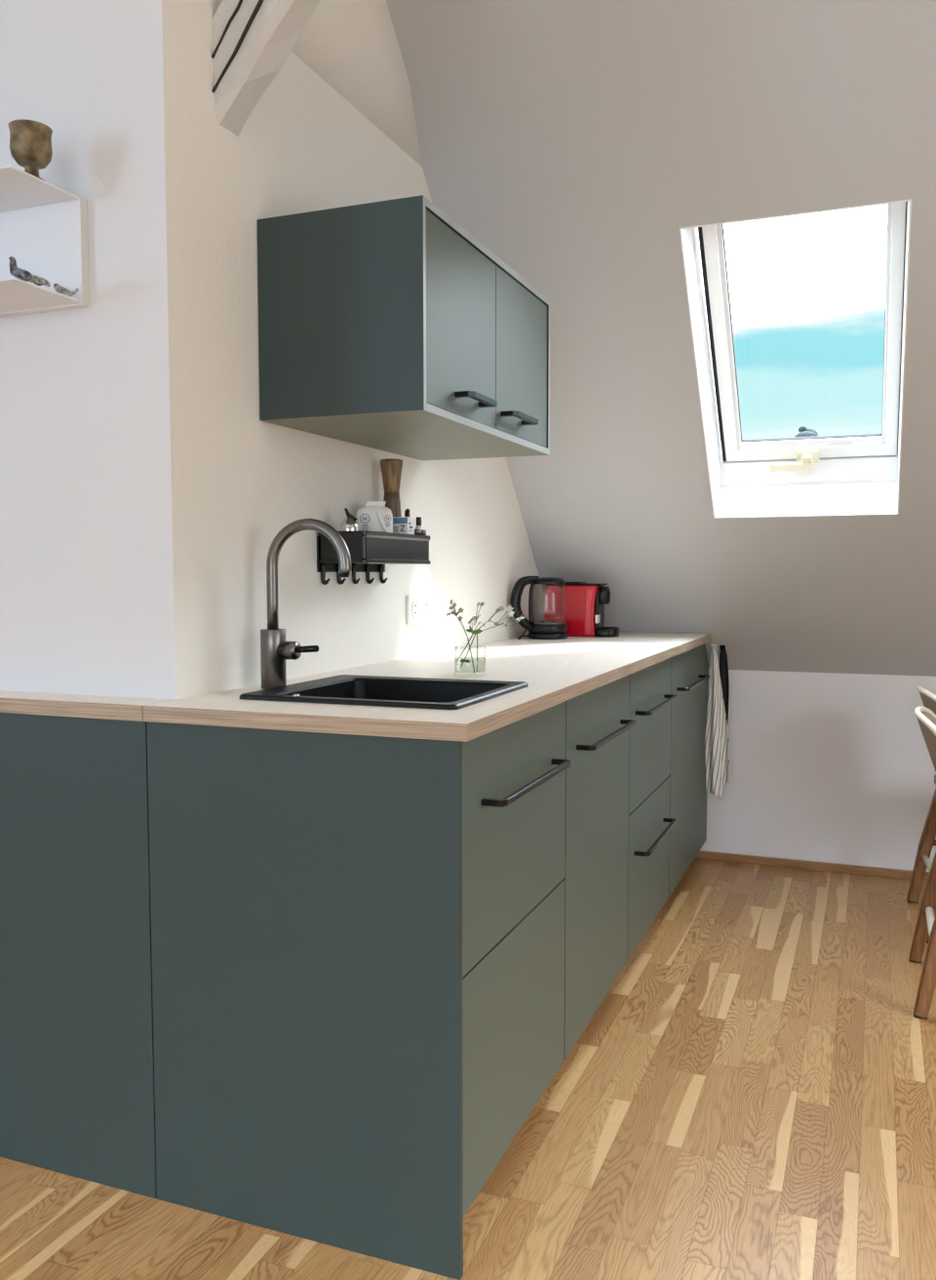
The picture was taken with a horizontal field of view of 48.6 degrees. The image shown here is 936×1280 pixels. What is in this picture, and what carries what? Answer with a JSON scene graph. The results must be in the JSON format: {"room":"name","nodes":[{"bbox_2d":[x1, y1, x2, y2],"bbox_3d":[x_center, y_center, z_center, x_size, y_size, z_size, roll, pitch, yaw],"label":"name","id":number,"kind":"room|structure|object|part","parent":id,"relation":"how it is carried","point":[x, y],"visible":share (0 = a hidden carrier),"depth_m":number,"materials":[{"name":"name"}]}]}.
{"room":"attic kitchen","nodes":[
{"label":"attic kitchen","id":0,"kind":"room"},
{"bbox_2d":[0,0,131,697],"bbox_3d":[-1.764,-0.430,2.438,2.485,2.830,0.140,1,4,21],"label":"wall partition","id":1,"kind":"structure","parent":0,"point":[64,588],"depth_m":1.96,"materials":[{"name":"white paint"}]},
{"bbox_2d":[0,164,89,317],"bbox_3d":[-1.044,-0.719,1.961,0.660,0.193,0.182,1,4,21],"label":"wall shelf","id":2,"kind":"object","parent":1,"relation":"attached to","point":[44,225],"visible":1,"depth_m":1.92,"materials":[{"name":"white"}]},
{"bbox_2d":[8,256,32,281],"bbox_3d":[-0.773,-0.641,1.791,0.038,0.042,0.020,0,4,0],"label":"animal figurine","id":3,"kind":"object","parent":2,"relation":"on","point":[19,273],"visible":1,"depth_m":1.78,"materials":[{"name":"grey ceramic"}]},
{"bbox_2d":[8,118,52,180],"bbox_3d":[-0.770,-0.855,1.829,0.072,0.094,0.072,1,4,21],"label":"goblet","id":4,"kind":"object","parent":2,"relation":"on","point":[30,141],"visible":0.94,"depth_m":1.80,"materials":[{"name":"gold metal"}]},
{"bbox_2d":[29,274,50,286],"bbox_3d":[-0.756,-0.634,1.831,0.038,0.020,0.015,0,4,0],"label":"animal figurine","id":5,"kind":"object","parent":2,"relation":"on","point":[39,281],"visible":0.8,"depth_m":1.83,"materials":[{"name":"white ceramic"}]},
{"bbox_2d":[53,282,77,296],"bbox_3d":[-0.732,-0.637,1.888,0.045,0.024,0.015,0,4,0],"label":"animal figurine","id":6,"kind":"object","parent":2,"relation":"on","point":[58,289],"visible":1,"depth_m":1.88,"materials":[{"name":"ceramic"}]},
{"bbox_2d":[116,0,543,699],"bbox_3d":[-0.116,-0.475,3.091,0.100,2.830,2.567,1,4,21],"label":"wall","id":7,"kind":"structure","parent":0,"point":[212,484],"depth_m":2.07,"materials":[{"name":"white paint"}]},
{"bbox_2d":[211,0,320,137],"bbox_3d":[-0.211,-1.405,1.892,0.620,0.919,0.094,1,4,21],"label":"timber beam","id":8,"kind":"structure","parent":7,"relation":"attached to","point":[252,40],"depth_m":1.96,"materials":[{"name":"grey wood"}]},
{"bbox_2d":[291,0,422,166],"bbox_3d":[-0.257,-1.570,2.497,0.044,0.568,0.960,1,4,21],"label":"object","id":9,"kind":"structure","parent":7,"relation":"attached to","point":[352,45],"depth_m":2.51,"materials":[{"name":"white paint"}]},
{"bbox_2d":[316,530,430,584],"bbox_3d":[-0.221,-0.197,2.528,0.128,0.123,0.373,1,4,21],"label":"wall rack","id":10,"kind":"object","parent":7,"relation":"attached to","point":[369,551],"visible":0.94,"depth_m":2.43,"materials":[{"name":"black metal"}]},
{"bbox_2d":[339,507,358,531],"bbox_3d":[-0.273,-0.242,2.386,0.044,0.122,0.044,1,4,21],"label":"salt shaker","id":11,"kind":"object","parent":10,"relation":"in","point":[349,523],"visible":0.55,"depth_m":2.37,"materials":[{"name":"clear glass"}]},
{"bbox_3d":[-0.282,-0.208,2.543,0.003,0.083,0.348,1,4,21],"label":"wall rail","id":12,"kind":"part","parent":10,"relation":"part of","materials":[{"name":"black metal"}]},
{"bbox_2d":[355,501,392,532],"bbox_3d":[-0.226,-0.262,2.509,0.090,0.146,0.058,0,4,-5],"label":"bottle","id":13,"kind":"object","parent":10,"relation":"in","point":[374,516],"visible":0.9,"depth_m":2.48,"materials":[{"name":"white plastic"}]},
{"bbox_2d":[318,530,430,564],"bbox_3d":[-0.220,-0.222,2.526,0.124,0.073,0.373,1,4,21],"label":"tray","id":14,"kind":"object","parent":10,"relation":"on","point":[365,547],"depth_m":2.40,"materials":[{"name":"black metal"}]},
{"bbox_2d":[380,458,402,517],"bbox_3d":[-0.193,-0.326,2.623,0.058,0.258,0.058,1,4,21],"label":"pepper mill","id":15,"kind":"object","parent":10,"relation":"in","point":[391,468],"visible":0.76,"depth_m":2.60,"materials":[{"name":"brown wood"}]},
{"bbox_2d":[392,516,414,534],"bbox_3d":[-0.161,-0.251,2.602,0.040,0.112,0.040,1,4,21],"label":"carton","id":16,"kind":"object","parent":10,"relation":"in","point":[401,524],"visible":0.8,"depth_m":2.58,"materials":[{"name":"white cardboard"}]},
{"bbox_2d":[404,508,410,517],"bbox_3d":[-0.155,-0.267,2.648,0.025,0.138,0.029,1,4,21],"label":"bottle","id":17,"kind":"object","parent":10,"relation":"in","point":[407,511],"visible":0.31,"depth_m":2.64,"materials":[{"name":"black plastic"}]},
{"bbox_2d":[414,529,421,535],"bbox_3d":[-0.128,-0.239,2.632,0.019,0.083,0.019,1,4,21],"label":"jar","id":18,"kind":"object","parent":10,"relation":"in","point":[416,531],"visible":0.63,"depth_m":2.62,"materials":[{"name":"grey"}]},
{"bbox_2d":[414,516,423,529],"bbox_3d":[-0.127,-0.258,2.667,0.025,0.116,0.025,1,4,21],"label":"bottle","id":19,"kind":"object","parent":10,"relation":"in","point":[418,519],"visible":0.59,"depth_m":2.66,"materials":[{"name":"white plastic"}]},
{"bbox_2d":[257,194,549,461],"bbox_3d":[-0.089,-0.678,2.447,0.409,0.408,0.832,1,4,21],"label":"upper cabinet","id":20,"kind":"object","parent":7,"relation":"attached to","point":[387,326],"visible":1,"depth_m":2.11,"materials":[{"name":"grey"}]},
{"bbox_3d":[-0.019,-0.663,2.205,0.018,0.372,0.402,1,4,21],"label":"door","id":21,"kind":"part","parent":20,"relation":"part of","materials":[{"name":"grey"}]},
{"bbox_3d":[0.020,-0.518,2.230,0.042,0.010,0.156,1,4,21],"label":"handle","id":22,"kind":"part","parent":20,"relation":"part of","materials":[{"name":"black metal"}]},
{"bbox_3d":[0.127,-0.535,2.502,0.042,0.010,0.171,1,4,21],"label":"handle","id":23,"kind":"part","parent":20,"relation":"part of","materials":[{"name":"black metal"}]},
{"bbox_3d":[0.129,-0.687,2.579,0.018,0.372,0.396,1,4,21],"label":"door","id":24,"kind":"part","parent":20,"relation":"part of","materials":[{"name":"grey"}]},
{"bbox_2d":[406,593,431,623],"bbox_3d":[-0.136,-0.088,2.913,0.010,0.080,0.160,1,4,21],"label":"wall socket","id":25,"kind":"object","parent":7,"relation":"attached to","point":[418,606],"visible":1,"depth_m":2.90,"materials":[{"name":"white plastic"}]},
{"bbox_2d":[0,858,935,1279],"bbox_3d":[-0.210,1.130,1.136,6.400,0.120,6.860,1,4,21],"label":"floor","id":26,"kind":"structure","parent":0,"point":[752,1096],"depth_m":2.07,"materials":[{"name":"brown wood"}]},
{"bbox_2d":[0,712,156,1198],"bbox_3d":[-1.166,0.567,2.107,1.284,0.880,0.014,1,4,21],"label":"end panel","id":27,"kind":"object","parent":26,"relation":"on","point":[77,1095],"visible":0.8,"depth_m":1.93,"materials":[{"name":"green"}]},
{"bbox_2d":[0,690,173,721],"bbox_3d":[-1.155,0.112,2.108,1.284,0.028,0.093,1,4,21],"label":"ledge","id":28,"kind":"object","parent":27,"relation":"on","point":[14,702],"visible":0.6,"depth_m":1.90,"materials":[{"name":"laminate"}]},
{"bbox_2d":[146,721,463,1279],"bbox_3d":[-0.289,0.589,1.762,0.597,0.880,0.014,1,4,21],"label":"end panel","id":29,"kind":"object","parent":26,"relation":"on","point":[306,887],"visible":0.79,"depth_m":1.74,"materials":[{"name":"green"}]},
{"bbox_2d":[462,700,571,1216],"bbox_3d":[-0.155,0.570,2.045,0.626,0.880,0.608,1,4,21],"label":"base cabinet","id":30,"kind":"object","parent":26,"relation":"on","point":[514,774],"visible":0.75,"depth_m":1.89,"materials":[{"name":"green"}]},
{"bbox_3d":[0.089,0.731,1.958,0.018,0.400,0.604,1,4,21],"label":"drawer","id":31,"kind":"part","parent":30,"relation":"part of","materials":[{"name":"grey"}]},
{"bbox_3d":[0.089,0.336,1.933,0.018,0.383,0.604,1,4,21],"label":"drawer","id":32,"kind":"part","parent":30,"relation":"part of","materials":[{"name":"grey"}]},
{"bbox_3d":[0.117,0.260,1.919,0.042,0.011,0.411,1,4,21],"label":"handle","id":33,"kind":"part","parent":30,"relation":"part of","materials":[{"name":"black metal"}]},
{"bbox_2d":[563,674,635,1058],"bbox_3d":[0.069,0.533,2.610,0.626,0.880,0.612,1,4,21],"label":"base cabinet","id":34,"kind":"object","parent":26,"relation":"on","point":[599,723],"visible":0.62,"depth_m":2.46,"materials":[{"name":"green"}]},
{"bbox_3d":[0.336,0.224,2.473,0.042,0.011,0.431,1,4,21],"label":"handle","id":35,"kind":"part","parent":34,"relation":"part of","materials":[{"name":"black metal"}]},
{"bbox_2d":[627,657,677,960],"bbox_3d":[0.292,0.496,3.174,0.626,0.880,0.602,1,4,21],"label":"base cabinet","id":36,"kind":"object","parent":26,"relation":"on","point":[650,824],"visible":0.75,"depth_m":3.02,"materials":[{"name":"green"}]},
{"bbox_3d":[0.536,0.657,3.088,0.018,0.400,0.598,1,4,21],"label":"drawer","id":37,"kind":"part","parent":36,"relation":"part of","materials":[{"name":"grey"}]},
{"bbox_3d":[0.535,0.262,3.062,0.018,0.383,0.598,1,4,21],"label":"drawer","id":38,"kind":"part","parent":36,"relation":"part of","materials":[{"name":"grey"}]},
{"bbox_3d":[0.557,0.578,3.055,0.042,0.011,0.428,1,4,21],"label":"handle","id":39,"kind":"part","parent":36,"relation":"part of","materials":[{"name":"black metal"}]},
{"bbox_3d":[0.555,0.188,3.027,0.042,0.011,0.425,1,4,21],"label":"handle","id":40,"kind":"part","parent":36,"relation":"part of","materials":[{"name":"black metal"}]},
{"bbox_2d":[668,643,709,897],"bbox_3d":[0.548,0.454,3.821,0.626,0.880,0.793,1,4,21],"label":"base cabinet","id":41,"kind":"object","parent":26,"relation":"on","point":[690,677],"visible":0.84,"depth_m":3.65,"materials":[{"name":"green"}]},
{"bbox_2d":[142,631,711,741],"bbox_3d":[0.179,0.059,2.896,0.615,0.028,2.541,1,4,21],"label":"countertop","id":42,"kind":"structure","parent":41,"relation":"on","point":[556,672],"depth_m":2.06,"materials":[{"name":"laminate"}]},
{"bbox_2d":[260,518,351,689],"bbox_3d":[-0.323,-0.071,2.063,0.204,0.340,0.051,1,4,21],"label":"tap","id":43,"kind":"object","parent":42,"relation":"on","point":[275,651],"visible":0.98,"depth_m":2.07,"materials":[{"name":"silver metal"}]},
{"bbox_2d":[260,628,286,689],"bbox_3d":[-0.394,0.038,2.099,0.051,0.119,0.051,1,4,21],"label":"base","id":44,"kind":"object","parent":43,"relation":"attached to","point":[273,658],"depth_m":2.08,"materials":[{"name":"silver metal"}]},
{"bbox_3d":[-0.359,0.021,2.079,0.039,0.037,0.037,1,4,21],"label":"valve knob","id":45,"kind":"part","parent":43,"relation":"part of","materials":[{"name":"silver metal"}]},
{"bbox_3d":[-0.321,0.018,2.060,0.054,0.017,0.013,2,4,30],"label":"lever","id":46,"kind":"part","parent":43,"relation":"part of","materials":[{"name":"black metal"}]},
{"bbox_3d":[-0.316,-0.129,2.057,0.190,0.222,0.025,1,4,21],"label":"spout","id":47,"kind":"part","parent":43,"relation":"part of","materials":[{"name":"silver metal"}]},
{"bbox_2d":[239,674,528,709],"bbox_3d":[-0.150,0.184,2.030,0.437,0.187,0.402,1,4,21],"label":"sink","id":48,"kind":"object","parent":42,"relation":"in","point":[342,689],"visible":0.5,"depth_m":2.15,"materials":[{"name":"black"}]},
{"bbox_3d":[-0.138,0.190,2.029,0.352,0.174,0.328,1,4,21],"label":"bowl","id":49,"kind":"part","parent":48,"relation":"part of","materials":[{"name":"black metal"}]},
{"bbox_2d":[454,646,485,675],"bbox_3d":[0.005,0.048,2.351,0.072,0.066,0.072,1,4,21],"label":"glass vase","id":50,"kind":"object","parent":42,"relation":"on","point":[462,671],"visible":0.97,"depth_m":2.35,"materials":[{"name":"glass"}]},
{"bbox_2d":[446,598,474,673],"bbox_3d":[-0.017,-0.008,2.345,0.068,0.170,0.023,0,4,-3],"label":"flower sprig","id":51,"kind":"object","parent":50,"relation":"in","point":[460,609],"visible":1,"depth_m":2.34,"materials":[{"name":"green plant"}]},
{"bbox_2d":[456,602,484,662],"bbox_3d":[0.005,-0.017,2.352,0.062,0.139,0.027,1,4,21],"label":"flower sprig","id":52,"kind":"object","parent":50,"relation":"in","point":[475,632],"visible":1,"depth_m":2.35,"materials":[{"name":"green plant"}]},
{"bbox_2d":[460,605,504,666],"bbox_3d":[0.033,-0.009,2.349,0.101,0.138,0.015,0,4,-1],"label":"flower sprig","id":53,"kind":"object","parent":50,"relation":"in","point":[501,607],"visible":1,"depth_m":2.35,"materials":[{"name":"green plant"}]},
{"bbox_2d":[459,604,524,670],"bbox_3d":[0.060,-0.004,2.354,0.155,0.149,0.042,-1,4,-20],"label":"flower sprig","id":54,"kind":"object","parent":50,"relation":"in","point":[509,608],"visible":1,"depth_m":2.36,"materials":[{"name":"green"}]},
{"bbox_3d":[0.072,0.001,2.357,0.104,0.138,0.024,-2,4,-22],"label":"stem","id":55,"kind":"part","parent":54,"relation":"part of","materials":[{"name":"green plant"}]},
{"bbox_2d":[509,576,567,639],"bbox_3d":[0.266,-0.117,3.684,0.182,0.222,0.253,1,4,21],"label":"electric kettle","id":56,"kind":"object","parent":42,"relation":"on","point":[537,630],"visible":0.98,"depth_m":3.61,"materials":[{"name":"black plastic"}]},
{"bbox_3d":[0.199,-0.127,3.623,0.108,0.194,0.027,-2,4,-27],"label":"handle","id":57,"kind":"part","parent":56,"relation":"part of","materials":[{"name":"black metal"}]},
{"bbox_3d":[0.208,-0.039,3.724,0.048,0.063,0.233,0,4,6],"label":"cord","id":58,"kind":"part","parent":56,"relation":"part of","materials":[{"name":"black plastic"}]},
{"bbox_3d":[0.282,-0.209,3.661,0.119,0.025,0.119,1,4,21],"label":"lid","id":59,"kind":"part","parent":56,"relation":"part of","materials":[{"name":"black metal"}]},
{"bbox_2d":[543,581,620,637],"bbox_3d":[0.423,-0.114,3.808,0.267,0.199,0.114,1,4,21],"label":"coffee machine","id":60,"kind":"object","parent":42,"relation":"on","point":[584,610],"visible":0.91,"depth_m":3.76,"materials":[{"name":"red plastic"}]},
{"bbox_3d":[0.399,-0.207,3.814,0.206,0.013,0.104,1,4,21],"label":"lever","id":61,"kind":"part","parent":60,"relation":"part of","materials":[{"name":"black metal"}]},
{"bbox_3d":[0.437,-0.103,3.745,0.036,0.166,0.005,1,4,21],"label":"trim","id":62,"kind":"part","parent":60,"relation":"part of","materials":[{"name":"red plastic"}]},
{"bbox_3d":[0.482,-0.113,3.787,0.012,0.160,0.090,1,4,21],"label":"plate","id":63,"kind":"part","parent":60,"relation":"part of","materials":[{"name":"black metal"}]},
{"bbox_2d":[599,586,610,604],"bbox_3d":[0.491,-0.163,3.780,0.056,0.064,0.056,1,4,21],"label":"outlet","id":64,"kind":"object","parent":60,"relation":"attached to","point":[604,593],"depth_m":3.76,"materials":[{"name":"black plastic"}]},
{"bbox_2d":[594,626,620,637],"bbox_3d":[0.512,-0.029,3.781,0.077,0.033,0.100,1,4,21],"label":"drip tray","id":65,"kind":"object","parent":60,"relation":"on","point":[602,632],"depth_m":3.74,"materials":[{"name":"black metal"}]},
{"bbox_3d":[0.792,0.148,3.625,0.042,0.011,0.456,1,4,21],"label":"handle","id":66,"kind":"part","parent":41,"relation":"part of","materials":[{"name":"black metal"}]},
{"bbox_2d":[710,644,717,651],"bbox_3d":[0.945,0.036,3.985,0.020,0.038,0.040,1,4,21],"label":"wall hook","id":67,"kind":"object","parent":41,"relation":"attached to","point":[714,646],"visible":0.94,"depth_m":3.98,"materials":[{"name":"white paint"}]},
{"bbox_2d":[704,651,729,799],"bbox_3d":[0.953,0.328,3.955,0.094,0.567,0.022,1,4,18],"label":"tea towel","id":68,"kind":"object","parent":67,"relation":"hanging from","point":[717,731],"visible":1,"depth_m":3.96,"materials":[{"name":"fabric"}]},
{"bbox_2d":[906,685,935,943],"bbox_3d":[1.703,0.541,3.313,0.509,0.769,0.447,1,4,16],"label":"dining chair","id":69,"kind":"object","parent":26,"relation":"on","point":[922,862],"visible":0.7,"depth_m":3.54,"materials":[{"name":"beige wood"}]},
{"bbox_3d":[1.583,0.691,3.558,0.132,0.434,0.045,2,4,27],"label":"leg","id":70,"kind":"part","parent":69,"relation":"part of","materials":[{"name":"brown wood"}]},
{"bbox_3d":[1.548,0.316,3.342,0.182,0.305,0.430,1,4,16],"label":"backrest","id":71,"kind":"part","parent":69,"relation":"part of","materials":[{"name":"beige wood"}]},
{"bbox_2d":[908,705,935,1019],"bbox_3d":[1.450,0.578,2.752,0.509,0.769,0.447,1,4,21],"label":"dining chair","id":72,"kind":"object","parent":26,"relation":"on","point":[925,925],"visible":1,"depth_m":2.75,"materials":[{"name":"brown wood"}]},
{"bbox_3d":[1.354,0.728,3.008,0.132,0.434,0.045,2,4,33],"label":"leg","id":73,"kind":"part","parent":72,"relation":"part of","materials":[{"name":"brown wood"}]},
{"bbox_3d":[1.212,0.751,2.648,0.132,0.434,0.045,1,4,10],"label":"leg","id":74,"kind":"part","parent":72,"relation":"part of","materials":[{"name":"brown wood"}]},
{"bbox_3d":[1.300,0.351,2.796,0.182,0.305,0.430,1,4,21],"label":"backrest","id":75,"kind":"part","parent":72,"relation":"part of","materials":[{"name":"beige"}]},
{"bbox_2d":[386,0,935,676],"bbox_3d":[1.752,-0.937,2.647,3.950,2.619,2.516,1,4,21],"label":"ceiling","id":76,"kind":"structure","parent":0,"point":[574,140],"depth_m":2.84,"materials":[{"name":"grey paint"}]},
{"bbox_2d":[719,645,725,652],"bbox_3d":[0.976,0.039,3.975,0.020,0.038,0.040,1,4,21],"label":"wall hook","id":77,"kind":"object","parent":76,"relation":"attached to","point":[721,647],"visible":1,"depth_m":3.97,"materials":[{"name":"black metal"}]},
{"bbox_2d":[719,652,729,723],"bbox_3d":[0.976,0.190,3.954,0.037,0.288,0.017,1,4,14],"label":"cloth","id":78,"kind":"object","parent":77,"relation":"hanging from","point":[723,667],"visible":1,"depth_m":3.95,"materials":[{"name":"black fabric"}]},
{"bbox_2d":[678,199,911,518],"bbox_3d":[1.013,-0.881,3.153,0.639,0.982,0.940,1,4,21],"label":"window","id":79,"kind":"structure","parent":76,"relation":"attached to","point":[860,474],"depth_m":3.38,"materials":[{"name":"white"}]},
{"bbox_3d":[1.094,-0.601,3.475,0.156,0.074,0.058,1,4,21],"label":"handle","id":80,"kind":"part","parent":79,"relation":"part of","materials":[{"name":"beige plastic"}]},
{"bbox_2d":[699,668,935,872],"bbox_3d":[2.071,0.506,3.749,4.100,0.780,0.140,1,4,21],"label":"wall","id":81,"kind":"structure","parent":0,"point":[827,767],"depth_m":3.95,"materials":[{"name":"white paint"}]},
{"bbox_2d":[694,850,929,881],"bbox_3d":[2.401,0.893,3.561,3.330,0.032,0.014,1,4,21],"label":"baseboard","id":82,"kind":"structure","parent":81,"relation":"attached to","point":[706,855],"depth_m":3.98,"materials":[{"name":"brown wood"}]},
{"label":"outside","id":83,"kind":"structure","parent":0,"visible":0},
{"bbox_2d":[794,426,817,437],"bbox_3d":[12.336,-1.311,37.986,4.565,12.944,4.498,1,4,21],"label":"tree","id":84,"kind":"object","parent":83,"point":[803,432],"visible":0.06,"depth_m":37.33,"materials":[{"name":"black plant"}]}
]}

